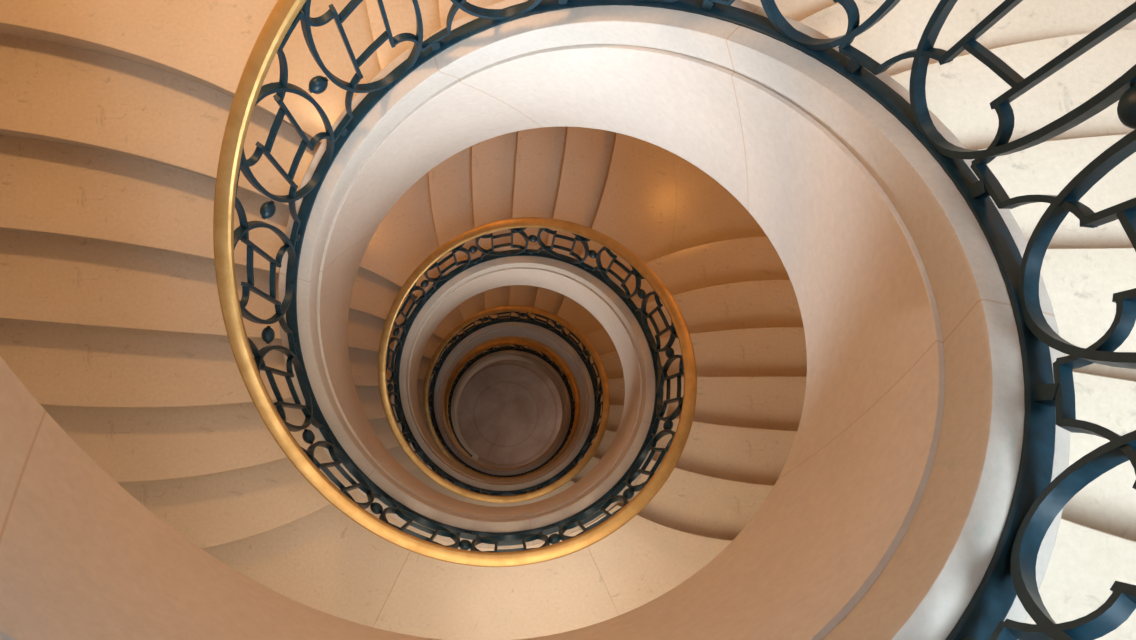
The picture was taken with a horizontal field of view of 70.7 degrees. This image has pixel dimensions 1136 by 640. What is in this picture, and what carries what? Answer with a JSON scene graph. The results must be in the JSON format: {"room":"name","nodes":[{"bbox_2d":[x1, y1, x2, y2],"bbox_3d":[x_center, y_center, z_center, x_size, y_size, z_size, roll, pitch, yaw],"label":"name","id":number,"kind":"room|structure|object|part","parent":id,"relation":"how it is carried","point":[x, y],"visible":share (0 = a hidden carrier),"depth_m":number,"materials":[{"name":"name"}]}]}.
{"room":"spiral staircase","nodes":[
{"label":"spiral staircase","id":0,"kind":"room"},
{"bbox_2d":[457,360,561,467],"bbox_3d":[-1.013,1.541,13.102,5.280,0.100,5.280,0,82,-4],"label":"floor","id":1,"kind":"structure","parent":0,"point":[509,414],"depth_m":13.06,"materials":[{"name":"stone"}]},
{"bbox_2d":[444,363,459,398],"bbox_3d":[-2.519,1.266,12.699,1.624,1.266,1.764,11,81,-3],"label":"flight","id":2,"kind":"object","parent":1,"relation":"on","point":[458,364],"visible":0.02,"depth_m":12.20,"materials":[{"name":"stone"}]},
{"bbox_2d":[0,0,1069,639],"bbox_3d":[-0.493,0.526,6.220,1.864,15.336,1.864,0,82,-4],"label":"string","id":3,"kind":"object","parent":1,"relation":"on","point":[884,517],"visible":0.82,"depth_m":1.63,"materials":[{"name":"stone"}]},
{"bbox_2d":[213,0,1135,639],"bbox_3d":[-0.433,0.410,5.428,1.795,15.386,1.795,23,81,-1],"label":"balustrade","id":4,"kind":"object","parent":3,"relation":"on","point":[1049,399],"visible":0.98,"depth_m":2.33,"materials":[{"name":"metal"}]},
{"bbox_3d":[-1.084,-0.160,2.861,0.042,0.731,0.343,13,81,-2],"label":"oval panel","id":5,"kind":"part","parent":4,"relation":"part of","materials":[{"name":"paint"}]},
{"bbox_3d":[-1.109,0.272,3.157,0.042,0.731,0.342,-12,83,-6],"label":"oval panel","id":6,"kind":"part","parent":4,"relation":"part of","materials":[{"name":"paint"}]},
{"bbox_3d":[-0.896,-0.550,2.569,0.041,0.731,0.331,38,81,2],"label":"oval panel","id":7,"kind":"part","parent":4,"relation":"part of","materials":[{"name":"paint"}]},
{"bbox_3d":[-0.961,0.660,3.401,0.043,0.731,0.351,-38,86,-9],"label":"oval panel","id":8,"kind":"part","parent":4,"relation":"part of","materials":[{"name":"paint"}]},
{"bbox_3d":[-0.581,-0.832,2.303,0.339,0.731,0.041,-26,84,-8],"label":"oval panel","id":9,"kind":"part","parent":4,"relation":"part of","materials":[{"name":"paint"}]},
{"bbox_3d":[-1.320,0.300,5.984,0.042,0.731,0.343,13,81,-2],"label":"oval panel","id":10,"kind":"part","parent":4,"relation":"part of","materials":[{"name":"paint"}]},
{"bbox_3d":[-1.345,0.733,6.279,0.042,0.731,0.342,-12,83,-6],"label":"oval panel","id":11,"kind":"part","parent":4,"relation":"part of","materials":[{"name":"paint"}]},
{"bbox_3d":[-1.132,-0.090,5.691,0.041,0.731,0.331,38,81,2],"label":"oval panel","id":12,"kind":"part","parent":4,"relation":"part of","materials":[{"name":"paint"}]},
{"bbox_3d":[-0.654,0.930,3.551,0.372,0.731,0.045,25,81,0],"label":"oval panel","id":13,"kind":"part","parent":4,"relation":"part of","materials":[{"name":"paint"}]},
{"bbox_3d":[-1.197,1.121,6.523,0.043,0.731,0.351,-38,86,-9],"label":"oval panel","id":14,"kind":"part","parent":4,"relation":"part of","materials":[{"name":"paint"}]},
{"bbox_3d":[-1.550,0.748,9.018,0.042,0.731,0.343,13,81,-2],"label":"oval panel","id":15,"kind":"part","parent":4,"relation":"part of","materials":[{"name":"paint"}]},
{"bbox_3d":[-1.573,1.176,9.287,0.042,0.731,0.342,-12,83,-6],"label":"oval panel","id":16,"kind":"part","parent":4,"relation":"part of","materials":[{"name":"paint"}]},
{"bbox_3d":[-1.364,0.361,8.751,0.041,0.731,0.331,38,81,2],"label":"oval panel","id":17,"kind":"part","parent":4,"relation":"part of","materials":[{"name":"paint"}]},
{"bbox_3d":[-0.818,-0.371,5.425,0.339,0.731,0.041,-26,84,-8],"label":"oval panel","id":18,"kind":"part","parent":4,"relation":"part of","materials":[{"name":"paint"}]},
{"bbox_3d":[-1.422,1.561,9.505,0.043,0.731,0.351,-38,86,-9],"label":"oval panel","id":19,"kind":"part","parent":4,"relation":"part of","materials":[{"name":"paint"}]},
{"bbox_3d":[-0.404,0.352,5.041,1.794,14.600,1.794,0,82,-4],"label":"handrail","id":20,"kind":"part","parent":4,"relation":"part of","materials":[{"name":"gold metal"}]},
{"bbox_3d":[-1.578,0.779,11.580,0.041,0.731,0.331,38,81,2],"label":"oval panel","id":21,"kind":"part","parent":4,"relation":"part of","materials":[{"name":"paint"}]},
{"bbox_3d":[-0.891,1.390,6.673,0.372,0.731,0.045,25,81,0],"label":"oval panel","id":22,"kind":"part","parent":4,"relation":"part of","materials":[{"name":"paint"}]},
{"bbox_3d":[-1.051,0.084,8.510,0.339,0.731,0.041,-26,84,-8],"label":"oval panel","id":23,"kind":"part","parent":4,"relation":"part of","materials":[{"name":"paint"}]},
{"bbox_3d":[-1.263,0.497,11.314,0.339,0.731,0.041,-26,84,-8],"label":"oval panel","id":24,"kind":"part","parent":4,"relation":"part of","materials":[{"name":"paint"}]},
{"bbox_3d":[-0.190,-0.962,2.052,0.342,0.731,0.044,0,82,-4],"label":"oval panel","id":25,"kind":"part","parent":4,"relation":"part of","materials":[{"name":"paint"}]},
{"bbox_3d":[-0.426,-0.502,5.174,0.342,0.731,0.044,0,82,-4],"label":"oval panel","id":26,"kind":"part","parent":4,"relation":"part of","materials":[{"name":"paint"}]},
{"bbox_3d":[-0.661,-0.043,8.285,0.342,0.731,0.044,0,82,-4],"label":"oval panel","id":27,"kind":"part","parent":4,"relation":"part of","materials":[{"name":"paint"}]},
{"bbox_3d":[-0.871,0.367,11.063,0.342,0.731,0.044,0,82,-4],"label":"oval panel","id":28,"kind":"part","parent":4,"relation":"part of","materials":[{"name":"paint"}]},
{"bbox_3d":[-0.497,1.476,6.735,0.357,0.731,0.043,-2,82,-5],"label":"oval panel","id":29,"kind":"part","parent":4,"relation":"part of","materials":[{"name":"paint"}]},
{"bbox_3d":[-0.261,1.015,3.613,0.357,0.731,0.043,-2,82,-5],"label":"oval panel","id":30,"kind":"part","parent":4,"relation":"part of","materials":[{"name":"paint"}]},
{"bbox_3d":[-0.477,0.405,10.815,0.339,0.731,0.042,24,81,0],"label":"oval panel","id":31,"kind":"part","parent":4,"relation":"part of","materials":[{"name":"paint"}]},
{"bbox_3d":[-0.268,-0.004,8.043,0.339,0.731,0.042,24,81,0],"label":"oval panel","id":32,"kind":"part","parent":4,"relation":"part of","materials":[{"name":"paint"}]},
{"bbox_3d":[-0.119,1.374,6.796,0.352,0.731,0.043,-29,85,-8],"label":"oval panel","id":33,"kind":"part","parent":4,"relation":"part of","materials":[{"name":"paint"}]},
{"bbox_3d":[-0.157,0.596,10.568,0.041,0.731,0.333,-40,86,-9],"label":"oval panel","id":34,"kind":"part","parent":4,"relation":"part of","materials":[{"name":"paint"}]},
{"bbox_3d":[-0.056,1.554,9.813,0.042,0.731,0.342,35,81,1],"label":"oval panel","id":35,"kind":"part","parent":4,"relation":"part of","materials":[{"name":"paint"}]},
{"bbox_3d":[-0.032,-0.464,4.921,0.339,0.731,0.041,24,81,0],"label":"oval panel","id":36,"kind":"part","parent":4,"relation":"part of","materials":[{"name":"paint"}]},
{"bbox_3d":[0.037,0.887,10.299,0.040,0.731,0.327,-15,83,-6],"label":"oval panel","id":37,"kind":"part","parent":4,"relation":"part of","materials":[{"name":"paint"}]},
{"bbox_3d":[0.075,1.227,10.030,0.042,0.731,0.340,10,81,-3],"label":"oval panel","id":38,"kind":"part","parent":4,"relation":"part of","materials":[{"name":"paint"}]},
{"bbox_3d":[0.054,0.184,7.771,0.041,0.731,0.333,-40,86,-9],"label":"oval panel","id":39,"kind":"part","parent":4,"relation":"part of","materials":[{"name":"paint"}]},
{"bbox_3d":[0.162,1.130,6.939,0.042,0.731,0.342,35,81,1],"label":"oval panel","id":40,"kind":"part","parent":4,"relation":"part of","materials":[{"name":"paint"}]},
{"bbox_3d":[0.117,0.913,3.674,0.352,0.731,0.043,-29,85,-8],"label":"oval panel","id":41,"kind":"part","parent":4,"relation":"part of","materials":[{"name":"paint"}]},
{"bbox_3d":[0.250,0.471,7.477,0.040,0.731,0.327,-15,83,-6],"label":"oval panel","id":42,"kind":"part","parent":4,"relation":"part of","materials":[{"name":"paint"}]},
{"bbox_3d":[0.290,0.807,7.182,0.042,0.731,0.340,10,81,-3],"label":"oval panel","id":43,"kind":"part","parent":4,"relation":"part of","materials":[{"name":"paint"}]},
{"bbox_3d":[0.291,-0.277,4.649,0.041,0.731,0.333,-40,86,-9],"label":"oval panel","id":44,"kind":"part","parent":4,"relation":"part of","materials":[{"name":"paint"}]},
{"bbox_3d":[0.398,0.670,3.817,0.042,0.731,0.342,35,81,1],"label":"oval panel","id":45,"kind":"part","parent":4,"relation":"part of","materials":[{"name":"paint"}]},
{"bbox_3d":[0.204,-0.925,1.799,0.339,0.731,0.041,24,81,0],"label":"oval panel","id":46,"kind":"part","parent":4,"relation":"part of","materials":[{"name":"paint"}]},
{"bbox_3d":[0.487,0.011,4.355,0.040,0.731,0.327,-15,83,-6],"label":"oval panel","id":47,"kind":"part","parent":4,"relation":"part of","materials":[{"name":"paint"}]},
{"bbox_3d":[0.526,0.347,4.060,0.042,0.731,0.340,10,81,-3],"label":"oval panel","id":48,"kind":"part","parent":4,"relation":"part of","materials":[{"name":"paint"}]},
{"bbox_3d":[0.527,-0.737,1.527,0.041,0.731,0.333,-40,86,-9],"label":"oval panel","id":49,"kind":"part","parent":4,"relation":"part of","materials":[{"name":"paint"}]},
{"bbox_3d":[0.723,-0.450,1.233,0.040,0.731,0.327,-15,83,-6],"label":"oval panel","id":50,"kind":"part","parent":4,"relation":"part of","materials":[{"name":"paint"}]},
{"bbox_3d":[0.634,0.210,0.695,0.042,0.731,0.342,35,81,1],"label":"oval panel","id":51,"kind":"part","parent":4,"relation":"part of","materials":[{"name":"paint"}]},
{"bbox_3d":[0.763,-0.114,0.938,0.042,0.731,0.340,10,81,-3],"label":"oval panel","id":52,"kind":"part","parent":4,"relation":"part of","materials":[{"name":"paint"}]},
{"bbox_3d":[-0.417,0.378,5.212,5.120,15.896,5.120,0,82,-4],"label":"wall","id":53,"kind":"structure","parent":0,"visible":0},
{"bbox_2d":[0,34,355,548],"bbox_3d":[-1.794,0.023,3.763,1.754,1.433,2.138,0,82,-4],"label":"flight","id":54,"kind":"object","parent":53,"relation":"attached to","point":[111,317],"visible":0.71,"depth_m":3.39,"materials":[{"name":"stone"}]},
{"bbox_2d":[0,0,380,142],"bbox_3d":[-1.490,-1.393,3.404,1.649,0.600,1.621,0,82,-4],"label":"landing","id":55,"kind":"object","parent":53,"relation":"attached to","point":[209,43],"depth_m":3.06,"materials":[{"name":"stone"}]},
{"bbox_2d":[348,266,416,471],"bbox_3d":[-2.038,0.485,6.884,1.739,1.433,2.052,0,82,-4],"label":"flight","id":56,"kind":"object","parent":53,"relation":"attached to","point":[373,295],"visible":0.12,"depth_m":6.43,"materials":[{"name":"stone"}]},
{"bbox_2d":[360,172,445,296],"bbox_3d":[-1.748,-0.920,6.522,1.657,0.600,1.624,0,82,-4],"label":"landing","id":57,"kind":"object","parent":53,"relation":"attached to","point":[406,236],"depth_m":6.21,"materials":[{"name":"stone"}]},
{"bbox_2d":[417,334,447,444],"bbox_3d":[-2.261,0.927,9.901,1.750,1.358,2.112,0,82,-4],"label":"flight","id":58,"kind":"object","parent":53,"relation":"attached to","point":[434,341],"visible":0.03,"depth_m":9.46,"materials":[{"name":"stone"}]},
{"bbox_2d":[365,0,502,69],"bbox_3d":[-0.103,-1.518,3.105,1.414,1.100,1.586,0,82,-4],"label":"flight","id":59,"kind":"object","parent":53,"relation":"attached to","point":[401,16],"visible":0.2,"depth_m":2.95,"materials":[{"name":"stone"}]},
{"bbox_2d":[433,305,465,339],"bbox_3d":[-1.978,-0.468,9.591,1.623,0.600,1.604,0,82,-4],"label":"stair step","id":60,"kind":"structure","parent":53,"relation":"attached to","point":[454,318],"depth_m":9.26,"materials":[{"name":"stone"}]},
{"bbox_2d":[458,348,475,363],"bbox_3d":[-2.184,-0.057,12.413,1.639,0.600,1.615,0,82,-4],"label":"stair step","id":61,"kind":"structure","parent":53,"relation":"attached to","point":[473,349],"depth_m":12.07,"materials":[{"name":"stone"}]},
{"bbox_2d":[202,490,732,639],"bbox_3d":[-0.381,1.726,4.210,4.330,0.600,1.759,0,82,-4],"label":"landing","id":62,"kind":"object","parent":53,"relation":"attached to","point":[323,560],"depth_m":3.95,"materials":[{"name":"stone"}]},
{"bbox_2d":[409,467,574,506],"bbox_3d":[-0.645,2.178,7.331,4.313,0.600,1.776,0,82,-4],"label":"landing","id":63,"kind":"object","parent":53,"relation":"attached to","point":[416,472],"depth_m":7.10,"materials":[{"name":"stone"}]},
{"bbox_2d":[475,336,544,349],"bbox_3d":[-0.802,-0.189,12.115,1.449,1.100,1.586,0,82,-4],"label":"flight","id":64,"kind":"object","parent":53,"relation":"attached to","point":[532,341],"visible":0.05,"depth_m":11.67,"materials":[{"name":"stone"}]},
{"bbox_2d":[459,285,564,328],"bbox_3d":[-0.606,-0.599,9.328,1.491,1.061,1.588,0,82,-4],"label":"flight","id":65,"kind":"object","parent":53,"relation":"attached to","point":[545,299],"visible":0.16,"depth_m":8.92,"materials":[{"name":"stone"}]},
{"bbox_2d":[428,126,615,266],"bbox_3d":[-0.358,-1.058,6.226,1.447,1.100,1.586,0,82,-4],"label":"flight","id":66,"kind":"object","parent":53,"relation":"attached to","point":[561,173],"visible":0.51,"depth_m":5.88,"materials":[{"name":"stone"}]},
{"bbox_2d":[544,345,563,360],"bbox_3d":[0.432,-0.088,11.784,1.688,0.600,1.605,0,82,-4],"label":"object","id":67,"kind":"structure","parent":53,"relation":"attached to","point":[547,348],"depth_m":11.35,"materials":[{"name":"metal"}]},
{"bbox_2d":[561,360,580,423],"bbox_3d":[0.601,1.293,11.058,1.808,1.356,2.013,0,82,-4],"label":"flight","id":68,"kind":"object","parent":53,"relation":"attached to","point":[565,364],"visible":0.02,"depth_m":11.02,"materials":[{"name":"stone"}]},
{"bbox_2d":[556,296,603,339],"bbox_3d":[0.656,-0.486,9.004,1.710,0.600,1.623,0,82,-4],"label":"landing","id":69,"kind":"object","parent":53,"relation":"attached to","point":[571,311],"depth_m":8.59,"materials":[{"name":"stone"}]},
{"bbox_2d":[571,328,624,482],"bbox_3d":[0.807,0.925,8.216,1.826,1.433,2.008,0,82,-4],"label":"flight","id":70,"kind":"object","parent":53,"relation":"attached to","point":[600,340],"visible":0.07,"depth_m":8.01,"materials":[{"name":"stone"}]},
{"bbox_2d":[581,133,767,275],"bbox_3d":[0.607,-0.685,5.822,1.294,0.600,1.888,-44,87,-9],"label":"landing","id":71,"kind":"object","parent":53,"relation":"attached to","point":[655,202],"depth_m":5.54,"materials":[{"name":"stone"}]},
{"bbox_2d":[616,237,806,539],"bbox_3d":[1.056,0.402,5.104,1.800,1.433,1.989,0,82,-4],"label":"flight","id":72,"kind":"object","parent":53,"relation":"attached to","point":[736,299],"visible":0.54,"depth_m":4.74,"materials":[{"name":"stone"}]},
{"bbox_2d":[742,0,837,20],"bbox_3d":[1.101,-1.429,2.761,1.661,0.600,1.584,0,82,-4],"label":"stair landing","id":73,"kind":"structure","parent":53,"relation":"attached to","point":[797,10],"depth_m":2.35,"materials":[{"name":"stone"}]},
{"bbox_2d":[798,0,1135,639],"bbox_3d":[1.288,-0.072,1.984,1.808,1.433,2.066,0,82,-4],"label":"flight","id":74,"kind":"object","parent":53,"relation":"attached to","point":[1082,268],"visible":0.34,"depth_m":1.79,"materials":[{"name":"stone"}]}
]}

